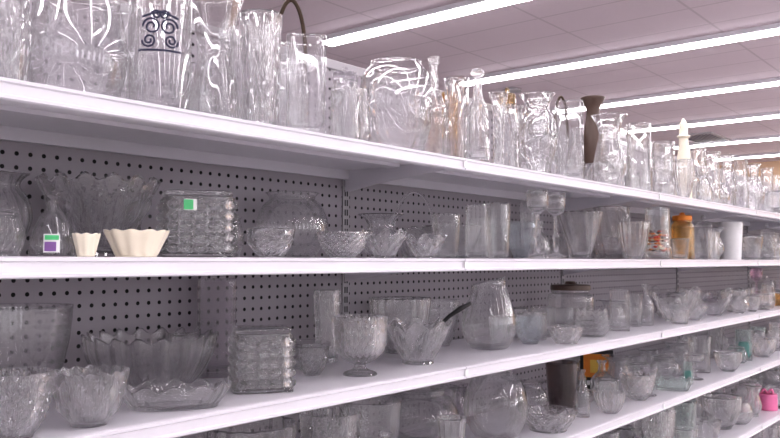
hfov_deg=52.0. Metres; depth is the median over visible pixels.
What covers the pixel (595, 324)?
glass bowl
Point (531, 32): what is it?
ceiling
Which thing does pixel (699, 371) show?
flower vase
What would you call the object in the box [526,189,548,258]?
glass candlestick
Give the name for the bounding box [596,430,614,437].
glass candlestick
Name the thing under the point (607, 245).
glass vase
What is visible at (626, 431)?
glass
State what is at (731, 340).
glass tumbler
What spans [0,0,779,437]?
shelving
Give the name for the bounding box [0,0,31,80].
glass vase
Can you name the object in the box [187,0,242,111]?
vase
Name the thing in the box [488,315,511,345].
glass tumbler
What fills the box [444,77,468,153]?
glass tumbler
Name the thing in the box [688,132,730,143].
ceiling air vent
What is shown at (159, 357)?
glass bowl
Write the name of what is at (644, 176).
glass tumbler
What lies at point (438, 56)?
glass bottle
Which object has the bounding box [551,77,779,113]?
ceiling light strip
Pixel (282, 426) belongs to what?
glass bowl
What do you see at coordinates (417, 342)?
bowl
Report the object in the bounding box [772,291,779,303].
glass
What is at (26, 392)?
glass bowl
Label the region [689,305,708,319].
glass bowl
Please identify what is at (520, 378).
vase
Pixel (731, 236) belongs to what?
ceramic vase
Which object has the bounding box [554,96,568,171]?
basket
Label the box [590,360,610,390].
glass bottle
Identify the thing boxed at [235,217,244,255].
glass vase
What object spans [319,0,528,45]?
ceiling light strip
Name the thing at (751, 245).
glass bowl
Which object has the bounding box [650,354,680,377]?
glass bowl
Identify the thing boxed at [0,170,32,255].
vase
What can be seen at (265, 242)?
glass bowl
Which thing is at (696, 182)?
vase
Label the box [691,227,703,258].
glass bottle
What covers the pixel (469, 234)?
serving dish
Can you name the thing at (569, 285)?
jar
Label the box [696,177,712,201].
glass bottle
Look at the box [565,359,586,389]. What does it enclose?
glass bottle
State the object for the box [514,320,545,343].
glass bowl
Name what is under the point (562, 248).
vase
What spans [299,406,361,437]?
glass bowl
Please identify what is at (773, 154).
ceiling light strip
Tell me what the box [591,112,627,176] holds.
hurricane vase
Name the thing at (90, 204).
glass bowl
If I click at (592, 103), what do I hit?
vase
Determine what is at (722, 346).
glass tumbler
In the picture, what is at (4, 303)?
glass bowl
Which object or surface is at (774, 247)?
glass bottle
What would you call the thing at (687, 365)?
glass box
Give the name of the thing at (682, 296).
glass
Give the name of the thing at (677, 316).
glass tumbler
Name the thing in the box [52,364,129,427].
glass bowl
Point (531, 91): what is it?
vase
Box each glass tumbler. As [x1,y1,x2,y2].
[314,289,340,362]
[433,213,460,252]
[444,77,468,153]
[487,202,510,255]
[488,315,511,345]
[521,229,535,258]
[545,362,577,407]
[623,367,641,371]
[624,175,638,188]
[624,293,642,326]
[630,362,649,371]
[637,171,651,190]
[666,185,677,195]
[669,309,689,323]
[671,238,689,258]
[673,399,696,437]
[720,344,733,350]
[727,194,735,205]
[727,337,734,349]
[731,388,746,398]
[756,290,771,292]
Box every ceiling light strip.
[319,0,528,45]
[457,23,779,86]
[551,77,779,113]
[619,111,779,133]
[671,135,779,148]
[712,152,779,160]
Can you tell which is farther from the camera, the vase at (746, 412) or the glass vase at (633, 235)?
the vase at (746, 412)
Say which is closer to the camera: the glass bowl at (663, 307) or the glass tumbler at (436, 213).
the glass tumbler at (436, 213)
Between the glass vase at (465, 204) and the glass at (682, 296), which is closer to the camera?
the glass vase at (465, 204)
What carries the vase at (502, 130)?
on the shelving
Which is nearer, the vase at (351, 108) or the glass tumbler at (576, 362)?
the vase at (351, 108)
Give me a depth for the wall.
18.83 m
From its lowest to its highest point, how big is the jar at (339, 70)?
0.178 m
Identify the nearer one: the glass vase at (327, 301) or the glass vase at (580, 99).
the glass vase at (327, 301)
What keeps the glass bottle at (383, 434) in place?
on the shelving
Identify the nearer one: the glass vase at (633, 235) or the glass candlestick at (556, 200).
the glass candlestick at (556, 200)
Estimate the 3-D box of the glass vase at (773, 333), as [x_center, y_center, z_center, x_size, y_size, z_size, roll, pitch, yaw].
[2.151,0.672,4.454,0.108,0.100,0.110,1,-3,-24]
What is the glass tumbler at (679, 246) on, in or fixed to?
on the shelving
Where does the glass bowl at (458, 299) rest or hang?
on the shelving
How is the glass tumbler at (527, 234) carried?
on the shelving
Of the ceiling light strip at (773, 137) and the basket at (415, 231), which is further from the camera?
the ceiling light strip at (773, 137)
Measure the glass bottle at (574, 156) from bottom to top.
0.189 m
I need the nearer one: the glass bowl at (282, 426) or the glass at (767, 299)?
the glass bowl at (282, 426)
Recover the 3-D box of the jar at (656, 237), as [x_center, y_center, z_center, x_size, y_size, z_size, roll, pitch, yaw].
[1.018,0.056,3.045,0.091,0.195,0.091,0,-3,5]
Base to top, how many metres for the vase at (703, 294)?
0.083 m
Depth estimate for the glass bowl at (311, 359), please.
1.68 m
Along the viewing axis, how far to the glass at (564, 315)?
2.81 m
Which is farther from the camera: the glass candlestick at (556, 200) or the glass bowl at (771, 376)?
the glass bowl at (771, 376)
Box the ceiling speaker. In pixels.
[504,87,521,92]
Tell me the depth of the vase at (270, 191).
1.80 m
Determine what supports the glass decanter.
on the shelving
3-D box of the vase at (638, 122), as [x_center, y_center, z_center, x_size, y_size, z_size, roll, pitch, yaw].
[0.914,-0.218,2.932,0.088,0.259,0.088,2,-4,-39]
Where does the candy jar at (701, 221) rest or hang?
on the shelving
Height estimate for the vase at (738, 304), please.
0.079 m
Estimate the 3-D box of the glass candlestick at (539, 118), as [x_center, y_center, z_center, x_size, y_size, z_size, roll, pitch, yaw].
[0.423,-0.202,2.270,0.060,0.157,0.060,-1,-3,26]
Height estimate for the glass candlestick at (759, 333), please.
0.119 m
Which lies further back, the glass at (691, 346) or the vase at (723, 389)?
the vase at (723, 389)
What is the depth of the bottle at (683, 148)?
3.72 m
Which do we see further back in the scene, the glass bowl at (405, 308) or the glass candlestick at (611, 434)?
the glass candlestick at (611, 434)
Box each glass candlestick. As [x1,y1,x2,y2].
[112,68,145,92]
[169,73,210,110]
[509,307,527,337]
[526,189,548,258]
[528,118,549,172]
[546,192,565,258]
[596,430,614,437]
[683,353,703,379]
[694,165,707,200]
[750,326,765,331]
[753,330,764,336]
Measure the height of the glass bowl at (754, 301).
0.075 m
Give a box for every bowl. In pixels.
[0,366,55,437]
[4,303,73,368]
[35,171,160,256]
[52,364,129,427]
[72,233,100,256]
[81,327,217,386]
[103,229,169,256]
[204,416,296,437]
[247,228,294,256]
[292,339,329,368]
[295,344,328,375]
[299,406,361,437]
[317,231,368,257]
[342,398,401,437]
[362,228,407,257]
[369,296,430,353]
[387,302,471,364]
[405,234,446,257]
[441,299,459,346]
[463,371,527,437]
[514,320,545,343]
[555,389,594,407]
[573,308,610,336]
[594,389,625,413]
[619,371,655,400]
[634,407,675,437]
[650,286,700,321]
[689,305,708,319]
[701,393,741,429]
[713,350,741,371]
[720,289,746,311]
[742,236,762,259]
[746,296,760,311]
[752,336,777,357]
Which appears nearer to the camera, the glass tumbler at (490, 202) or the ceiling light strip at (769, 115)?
the glass tumbler at (490, 202)
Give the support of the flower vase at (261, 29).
on the shelving
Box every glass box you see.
[682,361,692,383]
[735,329,751,360]
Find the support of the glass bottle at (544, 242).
on the shelving
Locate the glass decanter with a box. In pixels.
[466,68,489,161]
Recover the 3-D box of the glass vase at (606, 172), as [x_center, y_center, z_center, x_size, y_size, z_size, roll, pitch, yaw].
[0.752,-0.145,2.860,0.125,0.105,0.125,2,-4,-38]
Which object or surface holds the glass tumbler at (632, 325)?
on the shelving
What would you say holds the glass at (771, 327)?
on the shelving
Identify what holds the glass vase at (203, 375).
on the shelving
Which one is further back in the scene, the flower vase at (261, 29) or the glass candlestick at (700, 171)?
the glass candlestick at (700, 171)
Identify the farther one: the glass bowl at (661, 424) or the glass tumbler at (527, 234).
the glass bowl at (661, 424)
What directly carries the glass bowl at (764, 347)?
on the shelving
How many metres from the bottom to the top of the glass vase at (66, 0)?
0.198 m
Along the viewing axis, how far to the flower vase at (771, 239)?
4.71 m
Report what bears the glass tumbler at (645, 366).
on the shelving
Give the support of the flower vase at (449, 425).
on the shelving
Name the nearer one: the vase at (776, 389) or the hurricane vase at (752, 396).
the hurricane vase at (752, 396)
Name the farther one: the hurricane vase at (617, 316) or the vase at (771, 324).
the vase at (771, 324)
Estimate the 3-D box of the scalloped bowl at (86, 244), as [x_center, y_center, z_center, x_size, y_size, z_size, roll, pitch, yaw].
[-0.445,0.038,1.172,0.039,0.034,0.039,1,-3,-21]
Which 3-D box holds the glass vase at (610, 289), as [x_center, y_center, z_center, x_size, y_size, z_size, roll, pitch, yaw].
[0.804,0.319,2.800,0.066,0.142,0.066,-1,-3,16]
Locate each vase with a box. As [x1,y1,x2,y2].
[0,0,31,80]
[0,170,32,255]
[28,0,127,97]
[103,2,140,93]
[127,0,191,109]
[178,62,218,114]
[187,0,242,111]
[197,278,235,377]
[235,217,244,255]
[239,9,282,125]
[256,191,327,257]
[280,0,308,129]
[281,42,298,121]
[286,33,326,133]
[334,87,369,140]
[357,213,403,257]
[360,57,432,150]
[381,385,458,430]
[436,414,466,437]
[439,384,470,420]
[461,277,516,349]
[465,204,487,250]
[492,130,519,167]
[515,152,550,172]
[515,378,547,407]
[517,311,546,340]
[518,91,557,169]
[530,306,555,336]
[550,232,568,258]
[555,99,583,175]
[558,211,602,258]
[580,95,604,169]
[584,162,618,184]
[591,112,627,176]
[593,206,630,258]
[599,299,627,327]
[610,289,629,330]
[617,221,649,258]
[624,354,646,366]
[626,122,652,190]
[637,348,657,372]
[645,238,671,258]
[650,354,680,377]
[662,341,688,368]
[672,159,693,197]
[674,425,697,437]
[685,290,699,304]
[687,336,711,372]
[688,238,704,258]
[694,181,715,198]
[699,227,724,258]
[700,292,710,301]
[711,182,729,203]
[712,386,725,392]
[713,291,725,309]
[717,221,742,259]
[729,296,748,313]
[734,399,752,424]
[738,380,756,385]
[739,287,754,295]
[743,383,761,416]
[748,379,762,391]
[751,284,764,289]
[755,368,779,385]
[763,237,773,242]
[765,385,779,408]
[766,330,779,349]
[769,323,779,329]
[774,280,779,289]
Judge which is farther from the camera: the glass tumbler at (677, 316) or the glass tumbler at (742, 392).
the glass tumbler at (742, 392)
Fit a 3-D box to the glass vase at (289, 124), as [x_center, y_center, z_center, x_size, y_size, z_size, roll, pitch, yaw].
[-0.166,-0.259,1.587,0.078,0.199,0.078,0,-3,-6]
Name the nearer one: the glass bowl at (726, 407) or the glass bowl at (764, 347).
the glass bowl at (726, 407)
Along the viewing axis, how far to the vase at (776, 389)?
4.10 m
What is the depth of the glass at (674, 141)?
3.04 m
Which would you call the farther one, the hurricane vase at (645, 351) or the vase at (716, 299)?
the vase at (716, 299)
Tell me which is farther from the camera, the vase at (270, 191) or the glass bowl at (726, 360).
the glass bowl at (726, 360)
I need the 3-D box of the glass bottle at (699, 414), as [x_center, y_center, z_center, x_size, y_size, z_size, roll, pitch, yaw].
[1.424,0.872,3.716,0.057,0.157,0.056,-3,-4,41]
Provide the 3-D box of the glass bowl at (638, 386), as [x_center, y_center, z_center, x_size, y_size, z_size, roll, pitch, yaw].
[0.876,0.592,2.828,0.125,0.090,0.125,-1,-3,26]
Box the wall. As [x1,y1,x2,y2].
[712,161,779,184]
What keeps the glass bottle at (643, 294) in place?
on the shelving
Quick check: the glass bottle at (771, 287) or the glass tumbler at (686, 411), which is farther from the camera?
the glass bottle at (771, 287)
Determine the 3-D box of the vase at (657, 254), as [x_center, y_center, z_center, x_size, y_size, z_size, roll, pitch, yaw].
[1.100,0.122,3.264,0.122,0.086,0.122,2,-3,-29]
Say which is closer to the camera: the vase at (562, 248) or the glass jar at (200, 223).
the glass jar at (200, 223)
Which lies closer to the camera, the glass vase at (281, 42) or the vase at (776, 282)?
the glass vase at (281, 42)
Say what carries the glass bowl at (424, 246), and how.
on the shelving
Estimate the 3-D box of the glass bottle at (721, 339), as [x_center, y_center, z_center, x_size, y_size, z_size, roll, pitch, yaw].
[1.795,0.650,4.324,0.061,0.131,0.064,1,-3,-11]
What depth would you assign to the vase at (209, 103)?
1.66 m
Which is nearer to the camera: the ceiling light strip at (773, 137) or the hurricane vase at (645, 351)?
the hurricane vase at (645, 351)
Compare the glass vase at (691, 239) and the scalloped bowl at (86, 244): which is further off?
the glass vase at (691, 239)
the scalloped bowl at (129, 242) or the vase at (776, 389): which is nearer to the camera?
the scalloped bowl at (129, 242)
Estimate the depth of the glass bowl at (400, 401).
1.87 m
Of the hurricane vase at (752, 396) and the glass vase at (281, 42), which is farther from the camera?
the hurricane vase at (752, 396)
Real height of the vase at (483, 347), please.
0.199 m
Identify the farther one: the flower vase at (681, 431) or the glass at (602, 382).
the flower vase at (681, 431)
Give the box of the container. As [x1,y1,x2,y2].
[759,388,777,410]
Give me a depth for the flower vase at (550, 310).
2.54 m
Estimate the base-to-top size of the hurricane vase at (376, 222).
0.107 m
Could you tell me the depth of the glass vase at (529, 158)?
2.54 m
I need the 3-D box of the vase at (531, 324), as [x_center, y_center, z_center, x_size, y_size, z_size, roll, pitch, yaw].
[0.442,0.331,2.487,0.092,0.084,0.092,0,-3,-2]
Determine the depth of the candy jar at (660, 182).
3.56 m
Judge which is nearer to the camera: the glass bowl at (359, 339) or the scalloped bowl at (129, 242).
the scalloped bowl at (129, 242)
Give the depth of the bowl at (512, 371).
2.18 m
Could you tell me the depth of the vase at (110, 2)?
1.56 m
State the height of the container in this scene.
0.109 m
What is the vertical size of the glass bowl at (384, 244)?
0.064 m
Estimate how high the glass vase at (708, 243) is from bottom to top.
0.148 m
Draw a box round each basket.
[394,191,437,257]
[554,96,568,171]
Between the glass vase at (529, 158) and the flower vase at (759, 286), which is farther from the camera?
the flower vase at (759, 286)
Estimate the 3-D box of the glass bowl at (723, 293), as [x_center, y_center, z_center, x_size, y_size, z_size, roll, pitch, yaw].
[1.639,0.390,3.814,0.116,0.105,0.116,2,-4,-33]
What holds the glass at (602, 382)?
on the shelving
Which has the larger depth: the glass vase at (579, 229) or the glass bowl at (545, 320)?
the glass vase at (579, 229)
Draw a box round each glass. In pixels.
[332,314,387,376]
[553,306,573,324]
[595,376,618,389]
[614,424,634,437]
[649,141,674,193]
[666,292,685,303]
[684,342,694,352]
[750,293,773,309]
[765,190,779,213]
[770,326,779,329]
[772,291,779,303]
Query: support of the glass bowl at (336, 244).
on the shelving
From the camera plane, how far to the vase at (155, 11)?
1.32 m
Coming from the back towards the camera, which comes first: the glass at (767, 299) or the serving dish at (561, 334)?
the glass at (767, 299)
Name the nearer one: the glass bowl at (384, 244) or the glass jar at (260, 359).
the glass jar at (260, 359)
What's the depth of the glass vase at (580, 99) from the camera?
2.46 m
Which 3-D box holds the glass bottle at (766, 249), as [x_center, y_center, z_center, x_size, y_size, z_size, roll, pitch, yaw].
[2.144,0.155,4.540,0.056,0.153,0.056,2,-4,-38]
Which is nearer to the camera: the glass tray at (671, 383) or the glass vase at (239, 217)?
the glass vase at (239, 217)
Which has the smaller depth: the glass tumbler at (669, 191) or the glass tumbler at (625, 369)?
the glass tumbler at (625, 369)
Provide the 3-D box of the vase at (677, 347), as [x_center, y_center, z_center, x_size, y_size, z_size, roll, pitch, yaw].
[1.298,0.620,3.638,0.121,0.120,0.121,0,-3,-8]
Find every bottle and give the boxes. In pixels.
[28,191,75,256]
[378,431,392,437]
[420,56,446,153]
[529,221,549,255]
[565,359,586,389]
[566,127,583,178]
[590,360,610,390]
[637,294,653,325]
[677,118,693,198]
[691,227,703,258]
[694,397,702,424]
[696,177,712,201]
[716,327,727,350]
[758,236,763,259]
[762,234,771,259]
[768,280,777,289]
[770,233,779,259]
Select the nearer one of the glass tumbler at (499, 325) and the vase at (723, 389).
the glass tumbler at (499, 325)
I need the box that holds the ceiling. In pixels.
[122,0,779,165]
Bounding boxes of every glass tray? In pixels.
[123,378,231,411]
[654,375,692,390]
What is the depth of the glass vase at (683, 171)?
3.12 m
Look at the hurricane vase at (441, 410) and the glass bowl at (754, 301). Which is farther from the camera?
the glass bowl at (754, 301)
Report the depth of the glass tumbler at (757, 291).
4.45 m
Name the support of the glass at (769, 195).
on the shelving
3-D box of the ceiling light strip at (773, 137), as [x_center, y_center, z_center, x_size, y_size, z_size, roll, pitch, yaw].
[10.800,-1.663,11.873,13.250,0.075,0.200,-2,-4,39]
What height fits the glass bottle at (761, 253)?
0.135 m
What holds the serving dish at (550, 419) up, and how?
on the shelving
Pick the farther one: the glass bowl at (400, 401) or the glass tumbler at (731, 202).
the glass tumbler at (731, 202)
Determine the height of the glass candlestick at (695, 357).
0.102 m
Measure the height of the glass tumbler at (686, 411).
0.193 m
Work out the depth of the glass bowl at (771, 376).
4.75 m
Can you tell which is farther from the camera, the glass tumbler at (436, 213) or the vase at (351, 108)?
the glass tumbler at (436, 213)
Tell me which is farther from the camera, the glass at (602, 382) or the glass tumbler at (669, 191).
the glass tumbler at (669, 191)
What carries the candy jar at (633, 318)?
on the shelving
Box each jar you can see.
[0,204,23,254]
[156,189,238,256]
[227,324,295,393]
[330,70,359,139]
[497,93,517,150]
[547,281,593,309]
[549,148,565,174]
[622,299,642,322]
[645,207,670,258]
[653,182,673,194]
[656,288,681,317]
[671,213,694,258]
[692,221,715,257]
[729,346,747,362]
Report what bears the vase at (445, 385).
on the shelving
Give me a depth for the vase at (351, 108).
1.79 m
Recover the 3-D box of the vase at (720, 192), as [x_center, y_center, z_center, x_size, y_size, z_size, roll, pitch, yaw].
[1.512,-0.107,3.722,0.126,0.119,0.127,-3,-4,43]
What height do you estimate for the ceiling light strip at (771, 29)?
0.075 m
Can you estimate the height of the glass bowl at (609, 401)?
0.067 m
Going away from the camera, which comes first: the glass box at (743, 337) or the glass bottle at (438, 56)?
the glass bottle at (438, 56)
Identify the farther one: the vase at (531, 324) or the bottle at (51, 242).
the vase at (531, 324)
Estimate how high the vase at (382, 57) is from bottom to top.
0.236 m
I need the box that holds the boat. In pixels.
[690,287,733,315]
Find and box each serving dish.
[422,225,481,257]
[518,405,577,433]
[547,325,583,343]
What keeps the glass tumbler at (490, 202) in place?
on the shelving
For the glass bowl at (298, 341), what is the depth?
1.88 m
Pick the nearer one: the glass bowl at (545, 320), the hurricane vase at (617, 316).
the glass bowl at (545, 320)
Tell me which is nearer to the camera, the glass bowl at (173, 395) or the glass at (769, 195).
the glass bowl at (173, 395)

